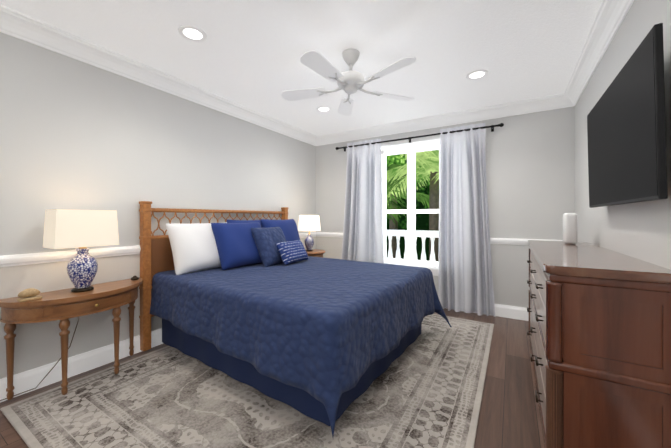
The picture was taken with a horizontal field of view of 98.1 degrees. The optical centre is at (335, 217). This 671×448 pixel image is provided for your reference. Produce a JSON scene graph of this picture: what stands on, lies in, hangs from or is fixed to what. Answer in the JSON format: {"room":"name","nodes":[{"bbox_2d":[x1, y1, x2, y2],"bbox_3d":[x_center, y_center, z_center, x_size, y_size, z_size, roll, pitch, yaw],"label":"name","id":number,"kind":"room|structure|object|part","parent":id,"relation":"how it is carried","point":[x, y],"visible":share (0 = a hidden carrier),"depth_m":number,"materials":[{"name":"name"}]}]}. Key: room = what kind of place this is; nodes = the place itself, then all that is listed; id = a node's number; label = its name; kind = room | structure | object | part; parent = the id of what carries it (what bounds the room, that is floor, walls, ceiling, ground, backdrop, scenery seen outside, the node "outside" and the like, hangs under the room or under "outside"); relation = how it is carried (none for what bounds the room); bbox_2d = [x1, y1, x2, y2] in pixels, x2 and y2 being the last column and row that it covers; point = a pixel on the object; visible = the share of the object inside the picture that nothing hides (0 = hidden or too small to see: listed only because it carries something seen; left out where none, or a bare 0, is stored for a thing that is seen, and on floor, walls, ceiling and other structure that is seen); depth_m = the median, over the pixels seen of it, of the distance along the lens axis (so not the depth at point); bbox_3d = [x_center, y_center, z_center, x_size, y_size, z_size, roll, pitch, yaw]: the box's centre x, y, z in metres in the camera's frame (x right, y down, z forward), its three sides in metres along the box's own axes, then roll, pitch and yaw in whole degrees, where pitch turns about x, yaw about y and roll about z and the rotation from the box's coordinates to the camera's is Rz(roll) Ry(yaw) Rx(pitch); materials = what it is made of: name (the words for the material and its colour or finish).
{"room":"bedroom","nodes":[
{"label":"bedroom","id":0,"kind":"room"},
{"bbox_2d":[0,32,315,378],"bbox_3d":[-1.823,-0.070,2.418,0.140,2.440,5.830,0,0,31],"label":"wall","id":1,"kind":"structure","parent":0,"point":[75,134],"depth_m":2.30,"materials":[{"name":"grey paint"}]},
{"bbox_2d":[0,328,163,402],"bbox_3d":[-1.756,1.080,2.379,0.016,0.140,5.550,0,0,31],"label":"baseboard","id":2,"kind":"structure","parent":1,"relation":"attached to","point":[77,365],"depth_m":2.12,"materials":[{"name":"white wood"}]},
{"bbox_2d":[0,232,315,266],"bbox_3d":[-1.751,0.272,2.375,0.027,0.072,5.550,0,0,31],"label":"trim","id":3,"kind":"structure","parent":1,"relation":"attached to","point":[26,259],"depth_m":2.05,"materials":[{"name":"white wood"}]},
{"bbox_2d":[0,4,319,145],"bbox_3d":[-1.719,-1.227,2.353,0.102,0.124,5.550,0,0,31],"label":"crown molding","id":4,"kind":"structure","parent":1,"relation":"attached to","point":[16,24],"depth_m":2.36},
{"bbox_2d":[0,308,543,447],"bbox_3d":[-0.352,1.202,1.528,3.580,0.100,5.830,0,0,31],"label":"floor","id":5,"kind":"structure","parent":0,"point":[509,415],"depth_m":1.91,"materials":[{"name":"brown wood"}]},
{"bbox_2d":[0,314,493,447],"bbox_3d":[-0.155,1.144,2.432,2.460,0.012,3.100,0,0,31],"label":"rug","id":6,"kind":"object","parent":5,"relation":"on","point":[425,389],"visible":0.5,"depth_m":1.74,"materials":[{"name":"grey fabric"}]},
{"bbox_2d":[0,277,141,399],"bbox_3d":[-1.743,0.821,2.044,0.345,0.632,0.816,0,0,31],"label":"console table","id":7,"kind":"object","parent":6,"relation":"on","point":[63,306],"visible":1,"depth_m":1.87,"materials":[{"name":"brown wood"}]},
{"bbox_2d":[16,288,41,301],"bbox_3d":[-1.893,0.471,1.801,0.070,0.068,0.100,0,0,31],"label":"shell ornament","id":8,"kind":"object","parent":7,"relation":"on","point":[28,294],"visible":1,"depth_m":1.78,"materials":[{"name":"beige ceramic"}]},
{"bbox_2d":[0,209,118,400],"bbox_3d":[-1.953,0.542,1.782,0.283,1.192,0.976,0,0,31],"label":"table lamp","id":9,"kind":"object","parent":7,"relation":"on","point":[82,230],"visible":0.96,"depth_m":1.97,"materials":[{"name":"beige fabric"}]},
{"bbox_3d":[-2.059,0.818,1.772,0.112,0.638,0.848,0,0,31],"label":"cord","id":10,"kind":"part","parent":9,"relation":"part of","materials":[{"name":"brown plastic"}]},
{"bbox_3d":[-1.764,0.071,2.032,0.220,0.250,0.352,0,0,31],"label":"lamp shade","id":11,"kind":"part","parent":9,"relation":"part of","materials":[{"name":"beige fabric"}]},
{"bbox_2d":[66,248,97,288],"bbox_3d":[-1.764,0.349,2.032,0.167,0.270,0.167,0,0,31],"label":"vase","id":12,"kind":"object","parent":9,"relation":"on","point":[82,268],"depth_m":1.99,"materials":[{"name":"blue ceramic"}]},
{"bbox_2d":[139,201,451,436],"bbox_3d":[-0.263,0.497,2.701,2.230,1.278,1.929,0,0,31],"label":"bed","id":13,"kind":"object","parent":6,"relation":"on","point":[271,308],"visible":1,"depth_m":2.10,"materials":[{"name":"fabric"}]},
{"bbox_3d":[-1.173,0.511,3.282,0.028,0.675,1.734,0,0,31],"label":"headboard panel","id":14,"kind":"part","parent":13,"relation":"part of","materials":[{"name":"wood"}]},
{"bbox_2d":[166,222,226,274],"bbox_3d":[-1.245,0.269,2.770,0.218,0.500,0.680,-23,-12,29],"label":"pillow","id":15,"kind":"object","parent":13,"relation":"on","point":[195,251],"depth_m":2.58,"materials":[{"name":"white fabric"}]},
{"bbox_2d":[211,222,261,269],"bbox_3d":[-0.944,0.264,2.956,0.198,0.500,0.620,-27,-15,31],"label":"pillow","id":16,"kind":"object","parent":13,"relation":"on","point":[234,246],"depth_m":2.78,"materials":[{"name":"blue fabric"}]},
{"bbox_2d":[226,219,260,224],"bbox_3d":[-0.963,0.248,3.330,0.178,0.500,0.660,-10,-5,31],"label":"pillow","id":17,"kind":"object","parent":13,"relation":"on","point":[227,220],"depth_m":3.22,"materials":[{"name":"blue fabric"}]},
{"bbox_2d":[260,219,299,241],"bbox_3d":[-0.653,0.248,3.610,0.198,0.520,0.700,-19,-8,25],"label":"pillow","id":18,"kind":"object","parent":13,"relation":"on","point":[289,228],"depth_m":3.57,"materials":[{"name":"blue fabric"}]},
{"bbox_2d":[305,249,325,257],"bbox_3d":[-0.379,0.802,4.164,0.476,0.662,0.476,0,0,31],"label":"nightstand","id":19,"kind":"object","parent":6,"relation":"on","point":[316,253],"visible":0.23,"depth_m":4.02,"materials":[{"name":"brown wood"}]},
{"bbox_2d":[298,215,320,250],"bbox_3d":[-0.372,0.216,4.135,0.330,0.509,0.330,0,0,31],"label":"bedside lamp","id":20,"kind":"object","parent":19,"relation":"on","point":[309,223],"visible":1,"depth_m":4.02,"materials":[{"name":"white fabric"}]},
{"bbox_2d":[304,234,313,249],"bbox_3d":[-0.372,0.343,4.135,0.137,0.222,0.137,0,0,31],"label":"lamp base","id":21,"kind":"object","parent":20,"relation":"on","point":[309,241],"depth_m":4.09,"materials":[{"name":"blue ceramic"}]},
{"bbox_3d":[-0.372,0.072,4.135,0.330,0.220,0.330,0,0,31],"label":"lamp shade","id":22,"kind":"part","parent":20,"relation":"part of","materials":[{"name":"beige fabric"}]},
{"bbox_2d":[527,240,670,447],"bbox_3d":[1.525,0.678,1.880,0.444,0.945,1.664,0,0,31],"label":"dresser","id":23,"kind":"object","parent":5,"relation":"on","point":[599,332],"visible":1,"depth_m":1.21,"materials":[{"name":"brown wood"}]},
{"bbox_2d":[563,213,599,245],"bbox_3d":[1.893,0.082,2.255,0.192,0.244,0.206,0,0,31],"label":"speaker","id":24,"kind":"object","parent":23,"relation":"on","point":[569,228],"visible":1,"depth_m":2.26,"materials":[{"name":"white plastic"}]},
{"bbox_2d":[0,0,601,135],"bbox_3d":[-0.352,-1.339,1.524,3.580,0.100,5.830,0,0,31],"label":"ceiling","id":25,"kind":"structure","parent":0,"point":[248,53],"depth_m":2.18,"materials":[{"name":"white paint"}]},
{"bbox_2d":[178,25,206,41],"bbox_3d":[-0.999,-1.286,2.039,0.183,0.005,0.183,0,0,-14],"label":"recessed light","id":26,"kind":"object","parent":25,"relation":"in","point":[192,33],"depth_m":2.03,"materials":[{"name":"white plastic"}]},
{"bbox_2d":[316,106,331,111],"bbox_3d":[-0.138,-1.289,3.458,0.183,0.005,0.183,0,0,-14],"label":"recessed light","id":27,"kind":"object","parent":25,"relation":"in","point":[323,108],"depth_m":3.46,"materials":[{"name":"white plastic"}]},
{"bbox_2d":[281,48,415,115],"bbox_3d":[0.095,-1.137,2.246,1.118,0.304,1.076,0,0,31],"label":"fan","id":28,"kind":"object","parent":25,"relation":"hanging from","point":[350,82],"visible":1,"depth_m":2.22,"materials":[{"name":"white plastic"}]},
{"bbox_3d":[0.121,-1.070,2.284,0.216,0.170,0.216,0,0,31],"label":"motor","id":29,"kind":"part","parent":28,"relation":"part of","materials":[{"name":"white metal"}]},
{"bbox_2d":[466,70,487,79],"bbox_3d":[1.275,-1.287,2.625,0.183,0.005,0.183,0,0,-14],"label":"recessed light","id":30,"kind":"object","parent":25,"relation":"in","point":[478,74],"depth_m":2.61,"materials":[{"name":"white plastic"}]},
{"bbox_2d":[316,106,574,307],"bbox_3d":[1.123,-0.073,3.959,3.300,2.440,0.140,0,0,31],"label":"wall","id":31,"kind":"structure","parent":0,"point":[530,167],"depth_m":3.33,"materials":[{"name":"grey paint"}]},
{"bbox_2d":[316,232,342,237],"bbox_3d":[0.138,0.268,4.459,1.035,0.072,0.027,0,0,31],"label":"trim","id":32,"kind":"structure","parent":31,"relation":"attached to","point":[318,234],"depth_m":4.60,"materials":[{"name":"white wood"}]},
{"bbox_2d":[381,143,439,275],"bbox_3d":[1.027,-0.113,3.973,0.970,1.720,0.135,0,0,31],"label":"window","id":33,"kind":"structure","parent":31,"relation":"in","point":[411,211],"depth_m":3.98,"materials":[{"name":"white wood"}]},
{"bbox_2d":[335,123,503,316],"bbox_3d":[0.956,0.009,3.880,2.229,2.244,0.168,0,0,31],"label":"curtains","id":34,"kind":"object","parent":31,"relation":"hanging from","point":[465,281],"visible":0.85,"depth_m":3.57,"materials":[{"name":"white fabric"}]},
{"bbox_3d":[0.971,-1.056,3.904,2.229,0.075,0.108,0,0,31],"label":"rod","id":35,"kind":"part","parent":34,"relation":"part of","materials":[{"name":"black metal"}]},
{"bbox_2d":[316,94,559,144],"bbox_3d":[1.061,-1.230,3.853,3.060,0.124,0.102,0,0,31],"label":"crown molding","id":36,"kind":"structure","parent":31,"relation":"attached to","point":[550,102],"depth_m":3.62,"materials":[{"name":"white wood"}]},
{"bbox_2d":[453,304,528,320],"bbox_3d":[1.083,1.077,3.894,3.240,0.140,0.016,0,0,31],"label":"baseboard","id":37,"kind":"structure","parent":31,"relation":"attached to","point":[520,313],"depth_m":3.32,"materials":[{"name":"white wood"}]},
{"bbox_2d":[490,238,562,244],"bbox_3d":[1.945,0.270,3.363,1.215,0.072,0.027,0,0,31],"label":"trim","id":38,"kind":"structure","parent":31,"relation":"attached to","point":[509,241],"depth_m":3.32,"materials":[{"name":"white wood"}]},
{"bbox_2d":[575,0,670,269],"bbox_3d":[1.119,-0.067,0.634,0.140,2.440,5.830,0,0,31],"label":"wall","id":39,"kind":"structure","parent":0,"point":[640,230],"depth_m":1.65,"materials":[{"name":"grey paint"}]},
{"bbox_2d":[560,0,633,107],"bbox_3d":[1.016,-1.224,0.695,0.102,0.124,5.550,0,0,31],"label":"crown molding","id":40,"kind":"structure","parent":39,"relation":"attached to","point":[609,18],"depth_m":2.07,"materials":[{"name":"white wood"}]},
{"bbox_2d":[587,23,667,207],"bbox_3d":[1.533,-0.399,1.554,0.103,0.655,1.145,0,0,31],"label":"tv","id":41,"kind":"object","parent":39,"relation":"attached to","point":[626,136],"visible":1,"depth_m":1.30,"materials":[{"name":"black plastic"}]},
{"label":"outside","id":42,"kind":"structure","parent":0,"visible":0},
{"bbox_2d":[387,150,438,260],"bbox_3d":[2.921,-1.109,6.825,16.000,10.500,6.629,0,0,31],"label":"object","id":43,"kind":"object","parent":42,"point":[427,197],"visible":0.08,"depth_m":7.31,"materials":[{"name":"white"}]},
{"bbox_3d":[1.866,0.694,5.474,7.600,0.900,0.180,0,0,31],"label":"balustrade","id":44,"kind":"part","parent":43,"relation":"part of","materials":[{"name":"white"}]}
]}

